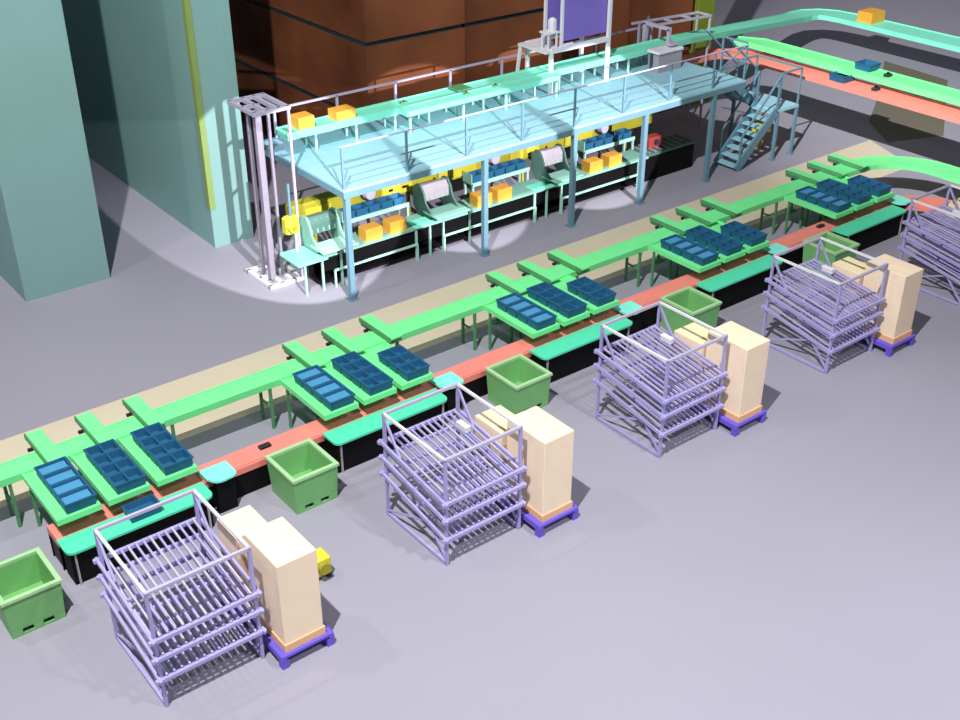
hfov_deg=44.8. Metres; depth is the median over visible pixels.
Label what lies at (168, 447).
tote
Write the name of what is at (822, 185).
tote
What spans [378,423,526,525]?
shelf
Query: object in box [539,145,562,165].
hood
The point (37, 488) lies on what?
chute
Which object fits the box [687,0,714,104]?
column
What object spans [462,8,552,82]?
block
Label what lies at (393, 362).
tote
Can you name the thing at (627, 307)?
table
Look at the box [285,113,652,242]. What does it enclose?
duct
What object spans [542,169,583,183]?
tray
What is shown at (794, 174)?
diverter arm
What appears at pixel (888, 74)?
sensor
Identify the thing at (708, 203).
diverter arm
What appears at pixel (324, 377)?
tote
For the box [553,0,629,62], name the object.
block
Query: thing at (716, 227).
chute
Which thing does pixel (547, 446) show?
carton
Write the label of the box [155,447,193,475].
tote
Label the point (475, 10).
block
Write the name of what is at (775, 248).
table
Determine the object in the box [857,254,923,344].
carton
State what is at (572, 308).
tote
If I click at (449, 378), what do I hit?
table
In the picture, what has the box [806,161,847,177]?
diverter arm
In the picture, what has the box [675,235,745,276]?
chute
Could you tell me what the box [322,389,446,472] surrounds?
table
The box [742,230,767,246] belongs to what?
tote
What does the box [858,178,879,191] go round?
tote
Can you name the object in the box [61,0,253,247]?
pillar
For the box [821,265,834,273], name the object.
box
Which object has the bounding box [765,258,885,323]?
shelf
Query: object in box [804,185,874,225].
chute
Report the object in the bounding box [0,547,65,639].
bin
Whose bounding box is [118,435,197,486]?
chute
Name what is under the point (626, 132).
tote
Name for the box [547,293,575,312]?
tote
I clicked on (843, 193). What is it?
tote
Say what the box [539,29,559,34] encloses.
shelf
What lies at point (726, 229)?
tote
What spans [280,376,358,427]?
chute
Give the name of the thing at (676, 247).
tote
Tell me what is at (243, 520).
carton
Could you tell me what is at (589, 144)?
tote
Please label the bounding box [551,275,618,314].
chute
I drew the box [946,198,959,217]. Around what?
carton
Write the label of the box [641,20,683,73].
machine
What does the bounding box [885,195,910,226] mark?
table
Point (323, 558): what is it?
motor
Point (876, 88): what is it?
sensor
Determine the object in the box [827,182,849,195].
tote
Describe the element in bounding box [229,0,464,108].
block
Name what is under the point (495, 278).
diverter arm
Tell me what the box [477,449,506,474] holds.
carton
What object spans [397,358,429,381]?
tote
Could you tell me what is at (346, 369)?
tote
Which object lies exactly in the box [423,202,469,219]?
tray
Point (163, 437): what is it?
tote
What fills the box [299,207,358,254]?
machine
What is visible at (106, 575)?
shelf
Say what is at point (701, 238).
tote
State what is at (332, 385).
tote
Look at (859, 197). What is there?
tote
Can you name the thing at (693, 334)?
carton
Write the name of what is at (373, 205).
tote
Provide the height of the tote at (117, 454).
0.190 m
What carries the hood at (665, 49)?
attached to the machine at (669, 53)
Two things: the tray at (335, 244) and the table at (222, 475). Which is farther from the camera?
the tray at (335, 244)
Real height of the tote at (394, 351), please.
0.190 m
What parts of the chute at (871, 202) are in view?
leg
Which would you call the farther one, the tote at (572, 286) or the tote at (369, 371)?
the tote at (572, 286)
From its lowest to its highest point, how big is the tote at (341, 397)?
0.190 m
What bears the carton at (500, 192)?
on the workstation line
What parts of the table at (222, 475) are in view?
shelf plate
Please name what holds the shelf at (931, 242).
attached to the rack at (943, 242)
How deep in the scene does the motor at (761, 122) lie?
34.34 m
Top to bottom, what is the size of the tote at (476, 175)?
0.200 m
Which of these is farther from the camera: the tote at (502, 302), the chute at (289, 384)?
the tote at (502, 302)
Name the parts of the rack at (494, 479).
post, rail, rail, rail, post, post, rail, rail, rail, post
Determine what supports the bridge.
on the conveyor at (383, 110)
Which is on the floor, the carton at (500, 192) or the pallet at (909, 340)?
the pallet at (909, 340)
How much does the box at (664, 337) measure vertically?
0.105 m
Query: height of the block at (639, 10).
2.030 m
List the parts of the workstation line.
plate, leg, panel, leg, leg, leg, rail, leg, leg, leg, inset plate, leg, leg, leg, skirt panel, rail, leg, leg, leg, inset plate, leg, leg, rail, leg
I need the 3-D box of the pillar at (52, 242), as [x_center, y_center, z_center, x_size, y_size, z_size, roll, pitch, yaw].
[-12.622,-8.474,27.406,2.010,11.100,10.490,-22,37,-32]
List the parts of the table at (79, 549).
panel, leg, leg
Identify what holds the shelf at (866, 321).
attached to the rack at (834, 318)
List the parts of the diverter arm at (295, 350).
arm plate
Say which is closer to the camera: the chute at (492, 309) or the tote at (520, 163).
the chute at (492, 309)
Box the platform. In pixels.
[264,16,748,301]
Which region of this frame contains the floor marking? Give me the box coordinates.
[869,61,947,141]
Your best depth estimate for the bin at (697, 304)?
24.75 m
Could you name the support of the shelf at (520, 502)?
attached to the rack at (494, 479)
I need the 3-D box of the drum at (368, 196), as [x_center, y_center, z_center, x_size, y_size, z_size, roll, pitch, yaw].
[-2.641,-3.386,27.996,0.400,1.717,0.195,-22,37,-32]
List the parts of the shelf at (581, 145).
panel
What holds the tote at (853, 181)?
on the chute at (844, 180)
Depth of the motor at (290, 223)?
25.86 m
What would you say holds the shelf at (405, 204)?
on the floor
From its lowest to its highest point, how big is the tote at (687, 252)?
0.190 m
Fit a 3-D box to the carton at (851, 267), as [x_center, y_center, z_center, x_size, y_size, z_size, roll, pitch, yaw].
[7.802,-1.868,24.390,0.540,0.270,0.680,-22,37,-32]
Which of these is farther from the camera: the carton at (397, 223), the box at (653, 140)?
the box at (653, 140)
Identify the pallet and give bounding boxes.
[223,591,334,669]
[473,477,578,537]
[667,394,766,436]
[850,328,915,356]
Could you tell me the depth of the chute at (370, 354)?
21.61 m
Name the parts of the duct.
plate, plate, leg, plate, plate, plate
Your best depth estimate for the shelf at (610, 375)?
21.04 m
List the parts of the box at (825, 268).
lid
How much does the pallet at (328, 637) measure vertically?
0.250 m
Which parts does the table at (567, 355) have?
panel, panel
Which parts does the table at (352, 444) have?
panel, leg, leg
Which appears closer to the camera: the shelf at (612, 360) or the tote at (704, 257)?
the shelf at (612, 360)
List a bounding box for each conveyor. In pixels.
[0,156,959,527]
[46,195,952,569]
[275,8,959,150]
[398,72,559,134]
[628,134,695,181]
[681,48,959,123]
[734,36,959,105]
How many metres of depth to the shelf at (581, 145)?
31.52 m
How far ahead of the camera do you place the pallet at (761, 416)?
21.57 m
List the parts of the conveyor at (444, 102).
leg, leg, leg, leg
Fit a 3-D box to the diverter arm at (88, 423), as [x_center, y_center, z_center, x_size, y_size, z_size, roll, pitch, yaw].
[-6.545,1.627,20.006,0.360,1.110,1.100,-22,37,-32]
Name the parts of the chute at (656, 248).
leg, leg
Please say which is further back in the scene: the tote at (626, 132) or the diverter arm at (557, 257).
the tote at (626, 132)
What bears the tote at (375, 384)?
on the chute at (360, 395)
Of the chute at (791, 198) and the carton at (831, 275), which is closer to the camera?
the carton at (831, 275)
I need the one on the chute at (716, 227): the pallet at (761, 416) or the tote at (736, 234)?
the tote at (736, 234)
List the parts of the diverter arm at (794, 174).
arm plate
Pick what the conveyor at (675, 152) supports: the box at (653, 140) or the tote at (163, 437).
the box at (653, 140)
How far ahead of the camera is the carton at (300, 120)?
26.54 m
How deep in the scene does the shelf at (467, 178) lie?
29.53 m
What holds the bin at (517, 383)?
on the floor
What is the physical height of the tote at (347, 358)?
0.190 m
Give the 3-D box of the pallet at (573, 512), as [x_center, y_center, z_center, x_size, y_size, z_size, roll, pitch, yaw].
[0.756,2.309,19.692,0.860,0.250,1.760,-22,37,-32]
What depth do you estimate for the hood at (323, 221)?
26.43 m
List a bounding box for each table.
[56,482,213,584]
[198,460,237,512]
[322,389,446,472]
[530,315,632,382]
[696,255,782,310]
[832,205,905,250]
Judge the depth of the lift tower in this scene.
25.92 m
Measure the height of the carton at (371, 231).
0.300 m
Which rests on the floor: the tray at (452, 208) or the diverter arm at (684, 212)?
the diverter arm at (684, 212)
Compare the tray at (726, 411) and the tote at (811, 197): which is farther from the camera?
the tote at (811, 197)
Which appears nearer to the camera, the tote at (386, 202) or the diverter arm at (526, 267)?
the diverter arm at (526, 267)
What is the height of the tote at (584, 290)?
0.190 m
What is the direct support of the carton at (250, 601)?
on the pallet at (328, 637)
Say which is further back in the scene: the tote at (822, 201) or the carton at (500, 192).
the carton at (500, 192)
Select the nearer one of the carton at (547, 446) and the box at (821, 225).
the carton at (547, 446)
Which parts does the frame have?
post, post, rail, rail, post, post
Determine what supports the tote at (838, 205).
on the chute at (791, 198)
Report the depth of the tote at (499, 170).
29.64 m
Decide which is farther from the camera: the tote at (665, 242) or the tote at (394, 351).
the tote at (665, 242)
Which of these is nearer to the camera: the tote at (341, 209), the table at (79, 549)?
the table at (79, 549)
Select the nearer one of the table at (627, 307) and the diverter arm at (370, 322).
the diverter arm at (370, 322)
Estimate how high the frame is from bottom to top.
3.580 m
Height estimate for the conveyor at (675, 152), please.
0.840 m
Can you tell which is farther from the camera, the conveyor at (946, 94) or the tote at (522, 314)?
the conveyor at (946, 94)
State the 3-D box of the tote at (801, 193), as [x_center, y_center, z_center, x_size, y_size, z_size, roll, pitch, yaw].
[8.089,-4.118,28.841,0.524,0.190,0.327,-22,37,-32]
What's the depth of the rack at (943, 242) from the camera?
26.26 m
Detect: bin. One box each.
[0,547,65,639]
[264,438,338,514]
[485,353,552,414]
[660,286,721,333]
[802,231,859,277]
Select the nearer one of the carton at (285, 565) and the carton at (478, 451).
the carton at (285, 565)
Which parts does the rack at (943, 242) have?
post, rail, rail, rail, post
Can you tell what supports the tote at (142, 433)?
on the chute at (143, 461)
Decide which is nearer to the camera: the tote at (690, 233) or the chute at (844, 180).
the tote at (690, 233)
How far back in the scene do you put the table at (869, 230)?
28.53 m
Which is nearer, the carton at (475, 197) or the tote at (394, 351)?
the tote at (394, 351)
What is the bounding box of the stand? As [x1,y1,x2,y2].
[539,17,559,49]
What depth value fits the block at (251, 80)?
34.49 m
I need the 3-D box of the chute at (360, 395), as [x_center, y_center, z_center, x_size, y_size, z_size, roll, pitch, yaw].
[-2.259,0.738,21.640,0.700,1.000,1.555,-22,37,-32]
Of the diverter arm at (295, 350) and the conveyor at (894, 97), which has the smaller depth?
the diverter arm at (295, 350)
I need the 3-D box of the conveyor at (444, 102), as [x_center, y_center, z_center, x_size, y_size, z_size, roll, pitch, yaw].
[0.080,-6.450,29.087,4.850,0.610,0.430,-22,37,-32]
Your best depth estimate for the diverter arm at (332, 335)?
22.37 m
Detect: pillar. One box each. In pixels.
[0,0,109,301]
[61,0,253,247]
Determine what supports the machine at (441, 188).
on the workstation line
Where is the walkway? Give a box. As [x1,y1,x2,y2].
[0,140,900,507]
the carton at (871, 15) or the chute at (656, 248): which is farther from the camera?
the carton at (871, 15)
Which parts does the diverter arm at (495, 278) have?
arm plate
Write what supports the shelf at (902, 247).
attached to the rack at (943, 242)
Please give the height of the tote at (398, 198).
0.200 m
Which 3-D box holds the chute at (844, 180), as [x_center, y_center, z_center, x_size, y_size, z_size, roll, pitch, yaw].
[9.580,-3.943,29.661,0.700,1.000,1.555,-22,37,-32]
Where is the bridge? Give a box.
[447,83,471,91]
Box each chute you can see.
[21,471,101,526]
[71,453,150,505]
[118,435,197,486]
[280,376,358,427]
[322,362,396,405]
[359,341,432,389]
[484,302,559,349]
[519,293,589,337]
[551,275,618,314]
[648,242,721,286]
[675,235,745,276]
[704,220,769,252]
[784,193,853,233]
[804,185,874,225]
[824,176,893,218]
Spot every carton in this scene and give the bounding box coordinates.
[216,505,266,558]
[220,545,248,578]
[223,565,250,595]
[225,582,252,613]
[244,517,325,652]
[290,111,314,129]
[328,104,355,120]
[358,221,382,241]
[383,214,406,234]
[470,190,491,207]
[473,430,506,460]
[474,464,501,494]
[475,405,513,445]
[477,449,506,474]
[490,183,511,201]
[507,406,573,522]
[581,156,602,173]
[601,150,621,167]
[670,343,705,368]
[673,361,702,383]
[674,322,708,354]
[701,321,769,422]
[827,275,862,299]
[832,256,865,283]
[857,7,885,23]
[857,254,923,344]
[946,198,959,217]
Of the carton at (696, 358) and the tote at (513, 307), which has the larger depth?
the tote at (513, 307)
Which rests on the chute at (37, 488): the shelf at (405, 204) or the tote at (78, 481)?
the tote at (78, 481)
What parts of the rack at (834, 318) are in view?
post, rail, rail, rail, post, post, rail, rail, rail, post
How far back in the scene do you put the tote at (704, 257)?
25.59 m
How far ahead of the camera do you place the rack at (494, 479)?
18.58 m
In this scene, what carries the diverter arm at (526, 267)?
on the floor
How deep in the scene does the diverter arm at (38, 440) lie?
19.29 m
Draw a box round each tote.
[33,456,72,484]
[41,465,79,493]
[48,474,87,504]
[56,484,96,514]
[83,439,120,466]
[90,447,128,475]
[98,456,136,484]
[107,465,145,494]
[130,422,166,448]
[138,430,175,457]
[146,439,183,466]
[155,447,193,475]
[292,364,325,387]
[301,372,334,395]
[311,379,344,403]
[320,386,354,411]
[330,351,363,373]
[338,208,355,220]
[340,358,372,380]
[349,365,382,388]
[351,203,368,216]
[359,372,393,395]
[362,199,380,212]
[375,196,392,209]
[377,344,408,366]
[386,192,405,205]
[387,351,418,373]
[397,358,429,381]
[467,170,480,182]
[477,168,494,178]
[488,164,504,176]
[496,292,524,312]
[499,161,515,173]
[506,298,535,318]
[509,158,526,169]
[516,304,545,324]
[526,281,554,300]
[527,310,556,330]
[537,287,565,306]
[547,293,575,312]
[557,298,587,318]
[566,276,594,295]
[577,282,604,300]
[580,139,594,149]
[587,136,603,147]
[587,287,616,306]
[597,133,613,144]
[607,130,622,141]
[616,128,632,139]
[660,234,686,250]
[670,239,696,255]
[681,243,706,260]
[685,225,710,241]
[692,248,718,265]
[695,229,720,246]
[706,234,732,251]
[717,239,743,255]
[720,221,744,236]
[731,225,756,241]
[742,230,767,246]
[795,186,818,200]
[806,189,829,204]
[816,178,838,191]
[817,193,840,208]
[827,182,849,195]
[828,198,851,212]
[829,71,853,83]
[837,186,860,199]
[847,175,869,187]
[848,190,872,204]
[854,59,880,71]
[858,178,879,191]
[869,182,892,196]
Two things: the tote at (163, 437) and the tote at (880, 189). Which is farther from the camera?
the tote at (880, 189)
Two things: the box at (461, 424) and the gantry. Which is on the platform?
the gantry
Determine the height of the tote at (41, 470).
0.190 m
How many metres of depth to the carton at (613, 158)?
31.01 m
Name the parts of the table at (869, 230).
panel, leg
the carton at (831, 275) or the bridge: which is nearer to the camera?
the carton at (831, 275)
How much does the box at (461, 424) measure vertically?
0.105 m
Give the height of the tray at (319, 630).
0.130 m
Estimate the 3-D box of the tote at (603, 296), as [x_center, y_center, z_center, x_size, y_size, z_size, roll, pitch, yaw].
[2.508,-1.288,23.990,0.524,0.190,0.327,-22,37,-32]
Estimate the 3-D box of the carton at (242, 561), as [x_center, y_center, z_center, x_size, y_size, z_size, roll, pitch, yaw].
[-3.381,2.770,16.866,0.540,0.360,0.580,-22,37,-32]
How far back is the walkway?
25.01 m
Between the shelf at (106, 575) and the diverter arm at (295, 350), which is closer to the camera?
the shelf at (106, 575)
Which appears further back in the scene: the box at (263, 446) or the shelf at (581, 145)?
the shelf at (581, 145)
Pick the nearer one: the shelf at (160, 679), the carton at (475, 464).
the shelf at (160, 679)
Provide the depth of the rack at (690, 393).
21.09 m
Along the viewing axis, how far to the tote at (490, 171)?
29.46 m
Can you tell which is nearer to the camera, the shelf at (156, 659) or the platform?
the shelf at (156, 659)
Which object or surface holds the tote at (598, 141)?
on the shelf at (581, 145)
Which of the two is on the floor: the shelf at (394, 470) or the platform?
the platform
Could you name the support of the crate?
on the table at (79, 549)
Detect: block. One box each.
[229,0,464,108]
[235,58,335,137]
[255,0,464,42]
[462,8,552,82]
[465,0,543,22]
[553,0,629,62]
[627,0,692,44]
[653,45,688,113]
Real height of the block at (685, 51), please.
2.030 m
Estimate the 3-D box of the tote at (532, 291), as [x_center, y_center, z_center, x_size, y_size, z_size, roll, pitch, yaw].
[1.265,-1.421,24.218,0.524,0.190,0.327,-22,37,-32]
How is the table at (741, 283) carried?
on the floor
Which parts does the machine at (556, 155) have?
plate, plate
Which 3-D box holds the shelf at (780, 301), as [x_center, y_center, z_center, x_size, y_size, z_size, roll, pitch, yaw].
[7.011,-1.161,23.841,1.650,0.319,1.838,-22,37,-32]
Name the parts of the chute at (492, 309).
leg, leg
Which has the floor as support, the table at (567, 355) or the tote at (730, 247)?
the table at (567, 355)
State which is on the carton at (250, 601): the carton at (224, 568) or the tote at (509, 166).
the carton at (224, 568)
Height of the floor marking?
0.004 m
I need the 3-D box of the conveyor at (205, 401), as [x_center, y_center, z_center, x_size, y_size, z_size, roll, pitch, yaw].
[0.491,1.409,20.479,33.730,1.010,8.110,-22,37,-32]
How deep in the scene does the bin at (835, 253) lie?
27.24 m
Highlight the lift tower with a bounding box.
[227,92,303,289]
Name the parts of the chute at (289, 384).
leg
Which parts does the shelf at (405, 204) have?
panel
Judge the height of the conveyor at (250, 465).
0.600 m
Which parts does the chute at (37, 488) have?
leg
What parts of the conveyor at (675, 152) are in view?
skirt panel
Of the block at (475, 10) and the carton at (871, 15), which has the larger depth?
the carton at (871, 15)
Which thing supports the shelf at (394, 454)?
attached to the rack at (494, 479)
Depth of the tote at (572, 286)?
24.42 m
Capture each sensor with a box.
[871,85,879,90]
[883,72,892,77]
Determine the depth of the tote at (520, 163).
30.02 m
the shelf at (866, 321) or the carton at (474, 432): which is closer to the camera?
the carton at (474, 432)
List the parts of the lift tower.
frame, frame, guide post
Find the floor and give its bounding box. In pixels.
[0,0,959,719]
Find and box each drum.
[360,191,375,222]
[488,156,499,186]
[596,126,608,157]
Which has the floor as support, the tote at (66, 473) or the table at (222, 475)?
the table at (222, 475)
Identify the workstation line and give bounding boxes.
[280,149,648,295]
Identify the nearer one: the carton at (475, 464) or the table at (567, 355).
the carton at (475, 464)
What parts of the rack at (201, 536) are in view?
post, rail, rail, rail, post, rail, post, rail, rail, post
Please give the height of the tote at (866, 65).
0.190 m
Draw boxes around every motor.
[282,183,299,250]
[316,547,331,576]
[752,121,770,149]
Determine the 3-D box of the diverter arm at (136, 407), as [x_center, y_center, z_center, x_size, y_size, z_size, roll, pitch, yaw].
[-5.860,1.357,20.470,0.360,1.110,1.100,-22,37,-32]
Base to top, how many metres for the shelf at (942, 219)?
0.300 m
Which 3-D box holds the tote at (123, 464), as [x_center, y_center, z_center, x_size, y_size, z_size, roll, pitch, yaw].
[-5.798,1.788,18.718,0.524,0.190,0.327,-22,37,-32]
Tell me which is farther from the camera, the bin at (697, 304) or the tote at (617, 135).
the tote at (617, 135)
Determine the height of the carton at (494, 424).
0.270 m
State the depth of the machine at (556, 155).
30.11 m
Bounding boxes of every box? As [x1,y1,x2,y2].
[258,442,271,449]
[456,419,470,432]
[647,133,661,147]
[660,333,673,343]
[816,223,824,227]
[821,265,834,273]
[952,209,959,214]
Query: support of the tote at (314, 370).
on the chute at (289, 384)
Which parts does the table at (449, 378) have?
shelf plate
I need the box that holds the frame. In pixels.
[631,11,711,127]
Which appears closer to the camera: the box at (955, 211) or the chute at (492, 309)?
the chute at (492, 309)
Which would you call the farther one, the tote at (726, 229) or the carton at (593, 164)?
the carton at (593, 164)
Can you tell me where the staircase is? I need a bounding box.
[703,30,802,171]
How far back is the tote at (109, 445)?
19.20 m
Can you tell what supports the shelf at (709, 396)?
attached to the rack at (690, 393)
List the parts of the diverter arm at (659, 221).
arm plate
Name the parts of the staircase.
handrail, leg, handrail, handrail, handrail, leg, handrail, leg, handrail, handrail, leg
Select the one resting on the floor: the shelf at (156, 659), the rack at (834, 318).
the rack at (834, 318)
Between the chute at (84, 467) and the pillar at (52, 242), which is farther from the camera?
the pillar at (52, 242)
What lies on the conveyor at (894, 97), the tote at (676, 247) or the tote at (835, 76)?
the tote at (835, 76)
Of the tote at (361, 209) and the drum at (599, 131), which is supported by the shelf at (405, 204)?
the tote at (361, 209)
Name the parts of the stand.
leg, leg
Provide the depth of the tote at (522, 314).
23.30 m
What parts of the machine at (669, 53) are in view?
post, leg, post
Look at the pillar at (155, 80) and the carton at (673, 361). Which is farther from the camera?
the pillar at (155, 80)
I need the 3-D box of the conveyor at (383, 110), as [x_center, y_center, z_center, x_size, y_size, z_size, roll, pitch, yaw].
[7.892,-6.479,31.796,26.050,3.230,16.612,-22,37,-32]
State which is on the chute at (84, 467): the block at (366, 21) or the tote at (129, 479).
the tote at (129, 479)
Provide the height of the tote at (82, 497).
0.190 m
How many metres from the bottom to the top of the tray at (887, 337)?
0.130 m
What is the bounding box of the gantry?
[516,0,612,93]
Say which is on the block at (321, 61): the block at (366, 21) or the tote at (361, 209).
the block at (366, 21)
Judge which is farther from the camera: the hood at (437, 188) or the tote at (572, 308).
the hood at (437, 188)
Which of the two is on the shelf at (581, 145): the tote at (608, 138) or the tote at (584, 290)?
the tote at (608, 138)
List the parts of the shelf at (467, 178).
post, panel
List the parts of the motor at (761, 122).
leg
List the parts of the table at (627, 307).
shelf plate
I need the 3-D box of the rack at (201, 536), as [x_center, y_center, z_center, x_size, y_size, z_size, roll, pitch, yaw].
[-4.187,3.282,16.264,1.650,2.023,1.840,-22,37,-32]
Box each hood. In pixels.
[306,209,336,234]
[421,178,448,200]
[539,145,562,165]
[647,45,683,54]
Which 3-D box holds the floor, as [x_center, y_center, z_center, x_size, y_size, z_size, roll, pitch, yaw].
[-1.739,-8.958,39.546,105.000,0.300,87.000,-22,37,-32]
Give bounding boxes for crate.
[121,493,160,523]
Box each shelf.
[92,514,261,647]
[96,533,264,665]
[100,550,266,685]
[309,176,636,283]
[334,202,408,233]
[377,408,526,508]
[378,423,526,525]
[379,440,525,544]
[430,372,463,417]
[463,167,529,198]
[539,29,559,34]
[577,136,634,164]
[592,354,724,437]
[593,338,726,420]
[594,324,728,404]
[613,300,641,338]
[761,286,880,354]
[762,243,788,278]
[763,270,883,338]
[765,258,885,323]
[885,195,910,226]
[897,230,959,283]
[900,216,959,267]
[902,204,959,252]
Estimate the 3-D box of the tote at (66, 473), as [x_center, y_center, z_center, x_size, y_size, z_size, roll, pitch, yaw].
[-6.640,1.913,18.504,0.524,0.190,0.327,-22,37,-32]
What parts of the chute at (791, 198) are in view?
leg, leg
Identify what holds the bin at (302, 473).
on the floor
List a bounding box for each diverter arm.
[24,429,62,462]
[74,412,115,444]
[122,395,164,426]
[282,341,324,399]
[321,327,364,353]
[359,314,401,342]
[485,271,527,324]
[517,260,559,283]
[547,250,589,273]
[649,214,690,263]
[675,206,717,225]
[700,197,742,216]
[785,168,825,212]
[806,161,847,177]
[827,153,868,169]
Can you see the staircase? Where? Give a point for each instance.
(759, 101)
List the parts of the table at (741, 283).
panel, panel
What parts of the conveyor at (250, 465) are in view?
skirt panel, panel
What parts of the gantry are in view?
post, post, post, violet panel, post, violet panel, post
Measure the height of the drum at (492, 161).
1.717 m
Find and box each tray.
[253,609,325,652]
[310,237,358,254]
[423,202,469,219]
[507,494,572,522]
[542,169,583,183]
[701,399,762,422]
[857,325,911,344]
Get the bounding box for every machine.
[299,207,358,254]
[413,175,469,219]
[531,143,583,183]
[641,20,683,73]
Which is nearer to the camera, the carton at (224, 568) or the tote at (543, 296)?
the carton at (224, 568)
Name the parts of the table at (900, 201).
shelf plate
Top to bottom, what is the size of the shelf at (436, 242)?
0.040 m
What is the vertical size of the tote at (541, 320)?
0.190 m
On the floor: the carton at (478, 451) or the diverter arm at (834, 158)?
the diverter arm at (834, 158)
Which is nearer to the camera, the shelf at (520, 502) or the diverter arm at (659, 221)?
the shelf at (520, 502)
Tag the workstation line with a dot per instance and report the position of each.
(532, 197)
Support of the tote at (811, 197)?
on the chute at (791, 198)
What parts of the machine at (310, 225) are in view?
plate, plate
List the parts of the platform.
rail post, rail post, rail post, rail post, rail post, rail, rail post, rail post, rail post, rail, rail, rail post, rail post, rail post, rail post, rail post, rail, rail, rail post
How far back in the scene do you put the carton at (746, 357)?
21.21 m
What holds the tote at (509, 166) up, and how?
on the shelf at (467, 178)
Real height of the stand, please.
0.780 m
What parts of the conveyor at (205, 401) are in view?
leg, leg, leg, leg, leg, leg, leg, leg, leg, leg, leg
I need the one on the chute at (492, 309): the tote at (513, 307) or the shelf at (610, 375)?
the tote at (513, 307)
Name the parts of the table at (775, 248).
shelf plate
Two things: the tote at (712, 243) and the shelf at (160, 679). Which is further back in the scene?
the tote at (712, 243)
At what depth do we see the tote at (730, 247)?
26.03 m
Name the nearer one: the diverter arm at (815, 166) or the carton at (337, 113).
the carton at (337, 113)
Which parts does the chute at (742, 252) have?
leg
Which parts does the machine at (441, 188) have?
plate, plate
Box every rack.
[92,488,266,707]
[377,382,526,565]
[592,301,728,458]
[761,236,888,374]
[897,184,959,306]
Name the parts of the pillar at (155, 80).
edge trim, corner post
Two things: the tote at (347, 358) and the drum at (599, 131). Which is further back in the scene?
the drum at (599, 131)
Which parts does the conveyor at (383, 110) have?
leg, leg, leg, leg, leg, leg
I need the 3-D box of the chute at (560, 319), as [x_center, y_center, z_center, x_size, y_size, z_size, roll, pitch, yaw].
[1.473,-0.738,24.169,0.700,1.000,1.555,-22,37,-32]
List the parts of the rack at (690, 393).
post, rail, rail, rail, post, post, rail, rail, rail, post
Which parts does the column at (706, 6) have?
plate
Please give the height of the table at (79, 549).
0.660 m

